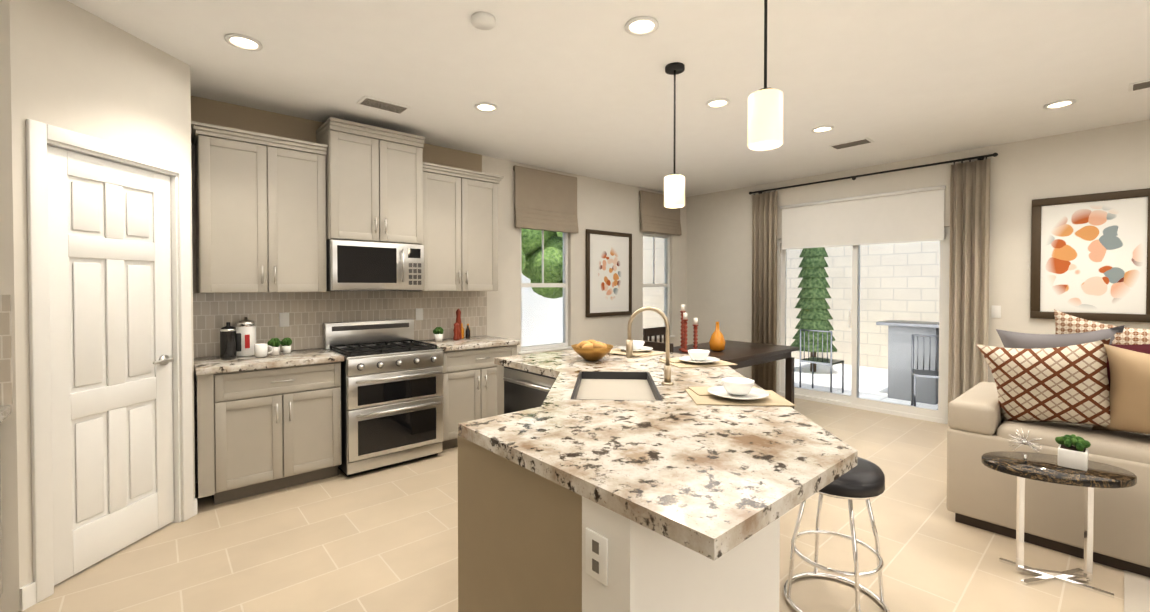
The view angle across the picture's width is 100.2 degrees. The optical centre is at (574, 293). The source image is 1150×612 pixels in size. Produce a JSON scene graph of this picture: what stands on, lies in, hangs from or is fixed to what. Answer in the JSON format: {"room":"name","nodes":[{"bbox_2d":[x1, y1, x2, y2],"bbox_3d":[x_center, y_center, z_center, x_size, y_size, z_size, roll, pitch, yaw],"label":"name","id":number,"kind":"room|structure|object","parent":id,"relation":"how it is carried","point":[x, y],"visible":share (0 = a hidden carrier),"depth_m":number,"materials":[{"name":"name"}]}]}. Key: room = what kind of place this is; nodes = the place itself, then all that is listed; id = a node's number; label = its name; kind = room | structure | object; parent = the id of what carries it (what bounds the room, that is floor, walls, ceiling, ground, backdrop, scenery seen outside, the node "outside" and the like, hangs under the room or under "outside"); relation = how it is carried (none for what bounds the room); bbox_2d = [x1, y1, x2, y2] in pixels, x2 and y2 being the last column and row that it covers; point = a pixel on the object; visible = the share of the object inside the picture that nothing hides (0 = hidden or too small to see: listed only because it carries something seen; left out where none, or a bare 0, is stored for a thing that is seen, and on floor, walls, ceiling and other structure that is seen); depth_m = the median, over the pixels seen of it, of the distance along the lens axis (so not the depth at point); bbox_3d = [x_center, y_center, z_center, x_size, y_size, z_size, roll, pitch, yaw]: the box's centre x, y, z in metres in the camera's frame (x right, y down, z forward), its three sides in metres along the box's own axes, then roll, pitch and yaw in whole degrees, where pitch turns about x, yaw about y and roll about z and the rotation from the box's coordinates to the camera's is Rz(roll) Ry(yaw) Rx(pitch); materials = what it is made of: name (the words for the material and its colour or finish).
{"room":"kitchen","nodes":[
{"label":"kitchen","id":0,"kind":"room"},
{"bbox_2d":[0,0,19,611],"bbox_3d":[-2.737,0.003,1.929,0.656,2.810,0.100,-1,1,-41],"label":"wall","id":1,"kind":"structure","parent":0,"point":[9,600],"depth_m":2.10,"materials":[{"name":"paint"}]},
{"bbox_2d":[0,295,12,405],"bbox_3d":[-2.701,0.248,1.887,0.642,0.479,0.010,-1,1,-41],"label":"tile backsplash","id":2,"kind":"structure","parent":1,"relation":"attached to","point":[6,397],"depth_m":2.08,"materials":[{"name":"beige tile"}]},
{"bbox_2d":[9,0,194,588],"bbox_3d":[-2.476,-0.006,2.564,0.100,2.810,0.910,0,1,4],"label":"wall","id":3,"kind":"structure","parent":0,"point":[75,68],"depth_m":2.33,"materials":[{"name":"paint"}]},
{"bbox_2d":[19,498,196,610],"bbox_3d":[-2.419,1.349,2.580,0.014,0.100,0.910,0,1,4],"label":"baseboard","id":4,"kind":"structure","parent":3,"relation":"attached to","point":[27,595],"depth_m":2.15,"materials":[{"name":"white paint"}]},
{"bbox_2d":[26,119,193,602],"bbox_3d":[-2.467,0.307,2.578,0.118,2.185,0.830,0,1,4],"label":"door frame","id":5,"kind":"structure","parent":3,"relation":"attached to","point":[39,135],"depth_m":2.23,"materials":[{"name":"white wood"}]},
{"bbox_2d":[47,145,173,585],"bbox_3d":[-2.467,0.344,2.574,0.492,2.087,0.505,-1,1,-41],"label":"pantry door","id":6,"kind":"structure","parent":3,"relation":"in","point":[109,243],"depth_m":2.53,"materials":[{"name":"white paint"}]},
{"bbox_2d":[191,96,686,482],"bbox_3d":[-1.074,-0.042,5.065,7.590,2.810,0.156,-1,1,-41],"label":"wall","id":7,"kind":"structure","parent":0,"point":[605,205],"depth_m":5.61,"materials":[{"name":"paint"}]},
{"bbox_2d":[191,121,327,292],"bbox_3d":[-2.348,-0.576,3.596,0.828,1.140,0.370,-1,1,-41],"label":"upper cabinet","id":8,"kind":"object","parent":7,"relation":"attached to","point":[260,212],"visible":0.98,"depth_m":3.46,"materials":[{"name":"paint"}]},
{"bbox_2d":[193,291,486,356],"bbox_3d":[-1.858,0.214,4.272,2.460,0.479,0.018,-1,1,-41],"label":"tile backsplash","id":9,"kind":"structure","parent":7,"relation":"attached to","point":[298,319],"depth_m":4.02,"materials":[{"name":"grey tile"}]},
{"bbox_2d":[316,117,424,244],"bbox_3d":[-1.726,-0.890,4.090,0.758,0.925,0.440,-1,1,-41],"label":"upper cabinet","id":10,"kind":"object","parent":7,"relation":"attached to","point":[374,183],"visible":1,"depth_m":3.92,"materials":[{"name":"paint"}]},
{"bbox_2d":[326,239,423,290],"bbox_3d":[-1.719,-0.222,4.091,0.744,0.402,0.461,-1,1,-41],"label":"microwave","id":11,"kind":"object","parent":7,"relation":"attached to","point":[364,266],"visible":0.98,"depth_m":3.91,"materials":[{"name":"silver metal"}]},
{"bbox_2d":[416,162,503,291],"bbox_3d":[-1.146,-0.591,4.648,0.837,1.140,0.370,-1,1,-41],"label":"upper cabinet","id":12,"kind":"object","parent":7,"relation":"attached to","point":[460,225],"visible":0.92,"depth_m":4.51,"materials":[{"name":"paint"}]},
{"bbox_2d":[518,228,572,353],"bbox_3d":[-0.351,-0.083,5.644,0.800,1.516,0.135,-1,1,-41],"label":"window","id":13,"kind":"structure","parent":7,"relation":"in","point":[549,347],"depth_m":5.75,"materials":[{"name":"white paint"}]},
{"bbox_2d":[513,165,578,233],"bbox_3d":[-0.317,-1.064,5.560,0.900,0.680,0.076,-1,1,-41],"label":"window blind","id":14,"kind":"object","parent":7,"relation":"attached to","point":[545,200],"visible":1,"depth_m":5.52,"materials":[{"name":"fabric"}]},
{"bbox_2d":[586,229,631,316],"bbox_3d":[0.454,-0.254,6.277,0.830,1.100,0.031,-1,1,-41],"label":"framed picture","id":15,"kind":"object","parent":7,"relation":"attached to","point":[608,273],"visible":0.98,"depth_m":6.26,"materials":[{"name":"white paper"}]},
{"bbox_2d":[641,233,674,339],"bbox_3d":[1.180,-0.102,6.983,0.730,1.516,0.135,-1,1,-41],"label":"window","id":16,"kind":"structure","parent":7,"relation":"in","point":[666,284],"depth_m":7.12,"materials":[{"name":"white paint"}]},
{"bbox_2d":[639,190,681,234],"bbox_3d":[1.240,-1.143,6.922,0.880,0.560,0.076,-1,1,-41],"label":"window blind","id":17,"kind":"object","parent":7,"relation":"attached to","point":[656,216],"visible":1,"depth_m":6.84,"materials":[{"name":"fabric"}]},
{"bbox_2d":[18,395,1123,611],"bbox_3d":[1.937,1.463,1.645,7.590,0.100,9.300,-1,1,-41],"label":"floor","id":18,"kind":"structure","parent":0,"point":[383,540],"depth_m":2.59,"materials":[{"name":"tile"}]},
{"bbox_2d":[0,405,10,596],"bbox_3d":[-1.671,0.966,0.722,0.648,0.920,3.132,-1,1,-41],"label":"base cabinet","id":19,"kind":"object","parent":18,"relation":"on","point":[5,411],"visible":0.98,"depth_m":2.06,"materials":[{"name":"paint"}]},
{"bbox_2d":[194,348,343,504],"bbox_3d":[-2.243,0.926,3.526,0.865,0.920,0.648,-1,1,-41],"label":"base cabinet","id":20,"kind":"object","parent":18,"relation":"on","point":[268,423],"visible":1,"depth_m":3.29,"materials":[{"name":"paint"}]},
{"bbox_2d":[219,322,240,359],"bbox_3d":[-2.446,0.335,3.415,0.126,0.262,0.102,-1,1,-41],"label":"press","id":21,"kind":"object","parent":20,"relation":"on","point":[230,341],"visible":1,"depth_m":3.37,"materials":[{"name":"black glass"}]},
{"bbox_2d":[235,317,255,356],"bbox_3d":[-2.456,0.320,3.589,0.132,0.287,0.136,-1,1,-41],"label":"canister","id":22,"kind":"object","parent":20,"relation":"on","point":[246,327],"visible":0.9,"depth_m":3.54,"materials":[{"name":"white ceramic"}]},
{"bbox_2d":[254,343,272,357],"bbox_3d":[-2.280,0.417,3.522,0.118,0.095,0.084,-1,1,-41],"label":"mug","id":23,"kind":"object","parent":20,"relation":"on","point":[260,350],"visible":1,"depth_m":3.48,"materials":[{"name":"white ceramic"}]},
{"bbox_2d":[268,338,280,354],"bbox_3d":[-2.272,0.400,3.638,0.091,0.126,0.097,-1,1,-41],"label":"plant pot","id":24,"kind":"object","parent":20,"relation":"on","point":[275,343],"visible":0.96,"depth_m":3.62,"materials":[{"name":"white ceramic"}]},
{"bbox_2d":[281,338,291,352],"bbox_3d":[-2.243,0.403,3.742,0.082,0.117,0.088,-1,1,-41],"label":"plant pot","id":25,"kind":"object","parent":20,"relation":"on","point":[286,343],"visible":1,"depth_m":3.72,"materials":[{"name":"white ceramic"}]},
{"bbox_2d":[323,319,442,476],"bbox_3d":[-1.590,0.814,4.021,0.758,1.130,0.726,-1,1,-41],"label":"range","id":26,"kind":"object","parent":18,"relation":"on","point":[391,393],"visible":0.96,"depth_m":3.81,"materials":[{"name":"silver metal"}]},
{"bbox_2d":[414,335,519,449],"bbox_3d":[-1.034,0.910,4.583,0.802,0.920,0.648,-1,1,-41],"label":"base cabinet","id":27,"kind":"object","parent":18,"relation":"on","point":[469,379],"visible":0.6,"depth_m":4.30,"materials":[{"name":"paint"}]},
{"bbox_2d":[433,327,443,341],"bbox_3d":[-1.278,0.382,4.507,0.097,0.136,0.104,-1,1,-41],"label":"plant pot","id":28,"kind":"object","parent":27,"relation":"on","point":[437,335],"visible":1,"depth_m":4.48,"materials":[{"name":"white ceramic"}]},
{"bbox_2d":[453,308,461,339],"bbox_3d":[-1.139,0.298,4.658,0.060,0.300,0.131,0,1,4],"label":"pepper mills","id":29,"kind":"object","parent":27,"relation":"on","point":[457,331],"visible":1,"depth_m":4.67,"materials":[{"name":"red wood"}]},
{"bbox_2d":[461,323,469,338],"bbox_3d":[-1.085,0.372,4.772,0.124,0.150,0.093,-1,1,-41],"label":"oil bottles","id":30,"kind":"object","parent":27,"relation":"on","point":[467,332],"visible":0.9,"depth_m":4.74,"materials":[{"name":"orange glass"}]},
{"bbox_2d":[458,431,779,611],"bbox_3d":[0.131,0.961,2.629,1.933,0.875,2.200,-1,1,-41],"label":"kitchen island","id":31,"kind":"object","parent":18,"relation":"on","point":[529,540],"depth_m":1.45,"materials":[{"name":"paint"}]},
{"bbox_2d":[458,345,857,562],"bbox_3d":[0.297,0.501,2.621,2.175,0.045,2.450,-1,1,-41],"label":"island countertop","id":32,"kind":"structure","parent":31,"relation":"on","point":[626,431],"depth_m":1.58,"materials":[{"name":"stone"}]},
{"bbox_2d":[571,340,613,360],"bbox_3d":[0.121,0.398,3.363,0.300,0.137,0.300,-1,1,-41],"label":"bread bowl","id":33,"kind":"object","parent":32,"relation":"on","point":[591,350],"visible":1,"depth_m":3.28,"materials":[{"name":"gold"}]},
{"bbox_2d":[609,340,665,356],"bbox_3d":[0.435,0.419,3.731,0.374,0.086,0.420,-1,1,-41],"label":"place setting","id":34,"kind":"object","parent":32,"relation":"on","point":[640,349],"visible":0.73,"depth_m":3.71,"materials":[{"name":"white ceramic"}]},
{"bbox_2d":[659,349,737,367],"bbox_3d":[0.812,0.425,3.262,0.420,0.086,0.374,0,1,-16],"label":"place setting","id":35,"kind":"object","parent":32,"relation":"on","point":[698,358],"visible":1,"depth_m":3.18,"materials":[{"name":"white ceramic"}]},
{"bbox_2d":[685,377,795,405],"bbox_3d":[0.749,0.440,2.255,0.420,0.086,0.374,0,1,4],"label":"place setting","id":36,"kind":"object","parent":32,"relation":"on","point":[736,391],"visible":1,"depth_m":2.17,"materials":[{"name":"white ceramic"}]},
{"bbox_2d":[643,327,665,342],"bbox_3d":[1.147,0.892,5.889,0.440,0.920,0.440,-1,1,-41],"label":"dining chair","id":37,"kind":"object","parent":18,"relation":"on","point":[654,332],"visible":0.08,"depth_m":6.01,"materials":[{"name":"brown wood"}]},
{"bbox_2d":[641,340,672,352],"bbox_3d":[0.879,0.910,4.631,0.440,0.920,0.440,-1,1,-41],"label":"dining chair","id":38,"kind":"object","parent":18,"relation":"on","point":[658,346],"visible":0.02,"depth_m":4.42,"materials":[{"name":"brown wood"}]},
{"bbox_2d":[673,340,798,408],"bbox_3d":[1.669,0.985,5.324,1.500,0.750,0.940,-1,1,-41],"label":"dining table","id":39,"kind":"object","parent":18,"relation":"on","point":[743,354],"visible":0.31,"depth_m":5.25,"materials":[{"name":"brown wood"}]},
{"bbox_2d":[679,305,687,351],"bbox_3d":[1.155,0.367,5.098,0.084,0.490,0.204,0,1,1],"label":"candle","id":40,"kind":"object","parent":39,"relation":"on","point":[683,330],"depth_m":5.03,"materials":[{"name":"red wax"}]},
{"bbox_2d":[693,318,697,348],"bbox_3d":[1.279,0.437,5.108,0.084,0.350,0.082,-1,1,-41],"label":"candle","id":41,"kind":"object","parent":39,"relation":"on","point":[695,320],"depth_m":5.09,"materials":[{"name":"red wax"}]},
{"bbox_2d":[709,322,725,350],"bbox_3d":[1.514,0.457,5.114,0.170,0.310,0.170,-1,1,-41],"label":"vase","id":42,"kind":"object","parent":39,"relation":"on","point":[717,342],"visible":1,"depth_m":5.06,"materials":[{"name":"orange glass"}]},
{"bbox_2d":[783,457,889,611],"bbox_3d":[1.175,1.078,2.169,0.432,0.653,0.432,-1,1,-41],"label":"stool","id":43,"kind":"object","parent":18,"relation":"on","point":[863,479],"visible":0.79,"depth_m":2.07,"materials":[{"name":"silver metal"}]},
{"bbox_2d":[946,309,1149,577],"bbox_3d":[3.423,0.751,2.351,0.970,1.302,2.400,-1,1,-41],"label":"sofa","id":44,"kind":"object","parent":18,"relation":"on","point":[1087,380],"visible":1,"depth_m":2.62,"materials":[{"name":"beige fabric"}]},
{"bbox_2d":[976,338,1132,432],"bbox_3d":[2.687,0.522,2.726,0.257,0.586,0.627,-1,1,-41],"label":"pillow","id":45,"kind":"object","parent":44,"relation":"on","point":[1089,381],"depth_m":2.64,"materials":[{"name":"fabric"}]},
{"bbox_2d":[996,325,1124,348],"bbox_3d":[2.841,0.456,2.807,0.198,0.574,0.571,-1,1,-41],"label":"pillow","id":46,"kind":"object","parent":44,"relation":"on","point":[1065,335],"depth_m":2.76,"materials":[{"name":"fabric"}]},
{"bbox_2d":[1054,309,1149,344],"bbox_3d":[2.983,0.387,2.704,0.174,0.584,0.583,-1,1,-41],"label":"pillow","id":47,"kind":"object","parent":44,"relation":"on","point":[1068,327],"depth_m":2.69,"materials":[{"name":"fabric"}]},
{"bbox_2d":[1091,344,1149,433],"bbox_3d":[2.996,0.527,2.372,0.259,0.526,0.612,-1,1,-41],"label":"pillow","id":48,"kind":"object","parent":44,"relation":"on","point":[1120,373],"depth_m":2.49,"materials":[{"name":"beige fabric"}]},
{"bbox_2d":[1107,344,1149,386],"bbox_3d":[3.052,0.479,2.566,0.192,0.562,0.569,-1,1,-41],"label":"pillow","id":49,"kind":"object","parent":44,"relation":"on","point":[1143,348],"depth_m":2.57,"materials":[{"name":"beige fabric"}]},
{"bbox_2d":[981,451,1136,597],"bbox_3d":[2.357,1.122,2.367,0.439,0.560,0.529,-1,1,-41],"label":"side table","id":50,"kind":"object","parent":18,"relation":"on","point":[1041,467],"visible":0.94,"depth_m":2.33,"materials":[{"name":"black stone"}]},
{"bbox_2d":[1008,428,1043,462],"bbox_3d":[2.242,0.758,2.392,0.127,0.166,0.129,-1,1,-41],"label":"starburst","id":51,"kind":"object","parent":50,"relation":"on","point":[1024,441],"visible":1,"depth_m":2.39,"materials":[{"name":"silver metal"}]},
{"bbox_2d":[1055,434,1090,470],"bbox_3d":[2.422,0.764,2.342,0.132,0.155,0.122,-1,1,-41],"label":"pot","id":52,"kind":"object","parent":50,"relation":"on","point":[1075,456],"visible":1,"depth_m":2.31,"materials":[{"name":"white ceramic"}]},
{"bbox_2d":[1124,570,1149,611],"bbox_3d":[2.948,1.425,0.496,2.700,0.001,3.140,-1,1,-41],"label":"rug","id":53,"kind":"object","parent":18,"relation":"on","point":[1136,592],"depth_m":2.25,"materials":[{"name":"beige fabric"}]},
{"bbox_2d":[67,0,1149,196],"bbox_3d":[1.937,-1.447,1.603,7.590,0.100,9.300,-1,1,-41],"label":"ceiling","id":54,"kind":"structure","parent":0,"point":[582,87],"depth_m":3.09,"materials":[{"name":"paint"}]},
{"bbox_2d":[225,34,262,50],"bbox_3d":[-1.856,-1.406,2.697,0.176,0.011,0.176,-1,1,-41],"label":"recessed light","id":55,"kind":"object","parent":54,"relation":"in","point":[243,42],"visible":1,"depth_m":2.70,"materials":[{"name":"white paint"}]},
{"bbox_2d":[357,96,410,113],"bbox_3d":[-1.446,-1.420,3.640,0.340,0.011,0.180,-1,1,-41],"label":"ceiling vent","id":56,"kind":"object","parent":54,"relation":"in","point":[382,104],"visible":1,"depth_m":3.62,"materials":[{"name":"grey metal"}]},
{"bbox_2d":[472,12,494,29],"bbox_3d":[-0.469,-1.394,2.463,0.120,0.029,0.120,-1,1,-41],"label":"smoke detector","id":57,"kind":"object","parent":54,"relation":"attached to","point":[483,20],"visible":1,"depth_m":2.44,"materials":[{"name":"white paint"}]},
{"bbox_2d":[475,102,497,111],"bbox_3d":[-0.678,-1.420,3.674,0.176,0.011,0.176,-1,1,-41],"label":"recessed light","id":58,"kind":"object","parent":54,"relation":"in","point":[485,107],"visible":0.98,"depth_m":3.68,"materials":[{"name":"white paint"}]},
{"bbox_2d":[625,16,658,35],"bbox_3d":[0.351,-1.404,2.528,0.176,0.011,0.176,-1,1,-41],"label":"recessed light","id":59,"kind":"object","parent":54,"relation":"in","point":[641,26],"visible":1,"depth_m":2.52,"materials":[{"name":"white paint"}]},
{"bbox_2d":[664,62,684,207],"bbox_3d":[0.624,-0.979,3.012,0.130,0.874,0.130,-1,1,-41],"label":"pendant light","id":60,"kind":"object","parent":54,"relation":"hanging from","point":[674,189],"visible":1,"depth_m":2.97,"materials":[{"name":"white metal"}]},
{"bbox_2d":[706,98,729,107],"bbox_3d":[1.067,-1.419,3.593,0.176,0.011,0.176,-1,1,-41],"label":"recessed light","id":61,"kind":"object","parent":54,"relation":"in","point":[718,103],"visible":0.98,"depth_m":3.59,"materials":[{"name":"white paint"}]},
{"bbox_2d":[747,0,782,150],"bbox_3d":[0.747,-0.988,1.884,0.130,0.824,0.130,-1,1,-41],"label":"pendant light","id":62,"kind":"object","parent":54,"relation":"hanging from","point":[765,117],"visible":1,"depth_m":1.84,"materials":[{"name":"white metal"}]},
{"bbox_2d":[811,125,833,132],"bbox_3d":[2.155,-1.428,4.186,0.176,0.011,0.176,-1,1,-41],"label":"recessed light","id":63,"kind":"object","parent":54,"relation":"in","point":[823,129],"visible":0.96,"depth_m":4.20,"materials":[{"name":"white paint"}]},
{"bbox_2d":[829,138,873,149],"bbox_3d":[2.652,-1.434,4.621,0.180,0.011,0.340,-1,1,-41],"label":"ceiling vent","id":64,"kind":"object","parent":54,"relation":"in","point":[851,143],"visible":1,"depth_m":4.60,"materials":[{"name":"grey metal"}]},
{"bbox_2d":[1044,99,1075,108],"bbox_3d":[3.641,-1.419,3.613,0.176,0.011,0.176,-1,1,-41],"label":"recessed light","id":65,"kind":"object","parent":54,"relation":"in","point":[1060,104],"visible":1,"depth_m":3.61,"materials":[{"name":"white paint"}]},
{"bbox_2d":[1129,79,1149,91],"bbox_3d":[3.931,-1.413,3.189,0.180,0.011,0.340,-1,1,-41],"label":"ceiling vent","id":66,"kind":"object","parent":54,"relation":"in","point":[1139,85],"visible":1,"depth_m":3.27,"materials":[{"name":"white metal"}]},
{"bbox_2d":[686,119,1149,382],"bbox_3d":[4.786,-0.026,4.017,0.150,2.810,9.150,-1,1,-41],"label":"wall","id":67,"kind":"structure","parent":0,"point":[1025,173],"depth_m":4.71,"materials":[{"name":"paint"}]},
{"bbox_2d":[776,227,949,423],"bbox_3d":[3.307,0.326,5.704,0.102,2.056,1.862,-1,1,-41],"label":"sliding glass door","id":68,"kind":"structure","parent":67,"relation":"in","point":[854,400],"depth_m":5.66,"materials":[{"name":"white paint"}]},
{"bbox_2d":[780,185,945,249],"bbox_3d":[3.245,-0.842,5.607,0.040,0.565,1.730,-1,1,-41],"label":"window blind","id":69,"kind":"object","parent":67,"relation":"attached to","point":[912,215],"visible":0.98,"depth_m":5.50,"materials":[{"name":"white fabric"}]},
{"bbox_2d":[749,153,997,424],"bbox_3d":[3.221,-0.013,5.598,0.121,2.707,2.560,-1,1,-41],"label":"curtains","id":70,"kind":"object","parent":67,"relation":"attached to","point":[969,261],"visible":0.98,"depth_m":4.84,"materials":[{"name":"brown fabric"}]},
{"bbox_2d":[991,305,1000,317],"bbox_3d":[4.101,0.179,4.683,0.007,0.120,0.070,-1,1,-41],"label":"switch plate","id":71,"kind":"object","parent":67,"relation":"attached to","point":[995,311],"visible":1,"depth_m":4.68,"materials":[{"name":"white paint"}]},
{"bbox_2d":[1030,188,1149,322],"bbox_3d":[4.499,-0.314,4.194,0.036,1.100,0.760,-1,1,-41],"label":"framed picture","id":72,"kind":"object","parent":67,"relation":"attached to","point":[1090,256],"visible":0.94,"depth_m":4.18,"materials":[{"name":"paper"}]},
{"label":"outside","id":73,"kind":"structure","parent":0,"visible":0},
{"bbox_2d":[794,359,937,409],"bbox_3d":[1.706,1.419,6.093,26.000,0.100,30.000,-1,1,-41],"label":"ground","id":74,"kind":"structure","parent":73,"point":[871,374],"depth_m":7.37,"materials":[{"name":"white concrete"}]},
{"bbox_2d":[522,251,524,270],"bbox_3d":[-2.025,-0.375,7.276,2.109,3.453,1.990,-1,1,-41],"label":"tree","id":75,"kind":"object","parent":74,"relation":"on","point":[523,261],"depth_m":7.16,"materials":[{"name":"green plant"}]},
{"bbox_2d":[521,228,547,254],"bbox_3d":[-1.539,-0.581,8.730,1.805,3.823,2.218,-1,1,-41],"label":"tree","id":76,"kind":"object","parent":74,"relation":"on","point":[536,240],"depth_m":8.09,"materials":[{"name":"green plant"}]},
{"bbox_2d":[522,275,562,346],"bbox_3d":[-4.150,-1.185,9.104,13.200,5.020,0.300,-1,1,-41],"label":"neighbouring house","id":77,"kind":"structure","parent":74,"relation":"on","point":[537,326],"depth_m":11.81,"materials":[{"name":"paint"}]},
{"bbox_2d":[522,231,562,298],"bbox_3d":[0.024,-0.212,8.840,1.982,3.082,1.973,-1,1,-41],"label":"tree","id":78,"kind":"object","parent":74,"relation":"on","point":[553,249],"depth_m":8.25,"materials":[{"name":"green plant"}]},
{"bbox_2d":[643,236,939,368],"bbox_3d":[5.751,-0.813,8.272,0.300,4.300,24.000,-1,1,-41],"label":"block wall","id":79,"kind":"structure","parent":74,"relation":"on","point":[913,274],"depth_m":8.66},
{"bbox_2d":[791,247,836,371],"bbox_3d":[4.059,-0.470,8.201,0.743,3.617,0.782,-1,1,-41],"label":"tree","id":80,"kind":"object","parent":74,"relation":"on","point":[813,321],"depth_m":8.04,"materials":[{"name":"green plant"}]},
{"bbox_2d":[799,329,843,392],"bbox_3d":[3.384,0.926,6.598,0.424,0.870,0.424,-1,1,-41],"label":"outdoor chair","id":81,"kind":"object","parent":74,"relation":"on","point":[817,360],"depth_m":6.53,"materials":[{"name":"metal"}]},
{"bbox_2d":[876,320,938,404],"bbox_3d":[4.427,0.872,6.240,0.600,0.990,0.750,-1,1,-41],"label":"bar table","id":82,"kind":"object","parent":74,"relation":"on","point":[900,383],"depth_m":6.11,"materials":[{"name":"metal"}]},
{"bbox_2d":[911,334,938,405],"bbox_3d":[4.189,0.941,5.601,0.424,0.870,0.424,1,1,32],"label":"outdoor chair","id":83,"kind":"object","parent":74,"relation":"on","point":[921,373],"depth_m":5.78,"materials":[{"name":"metal"}]}
]}

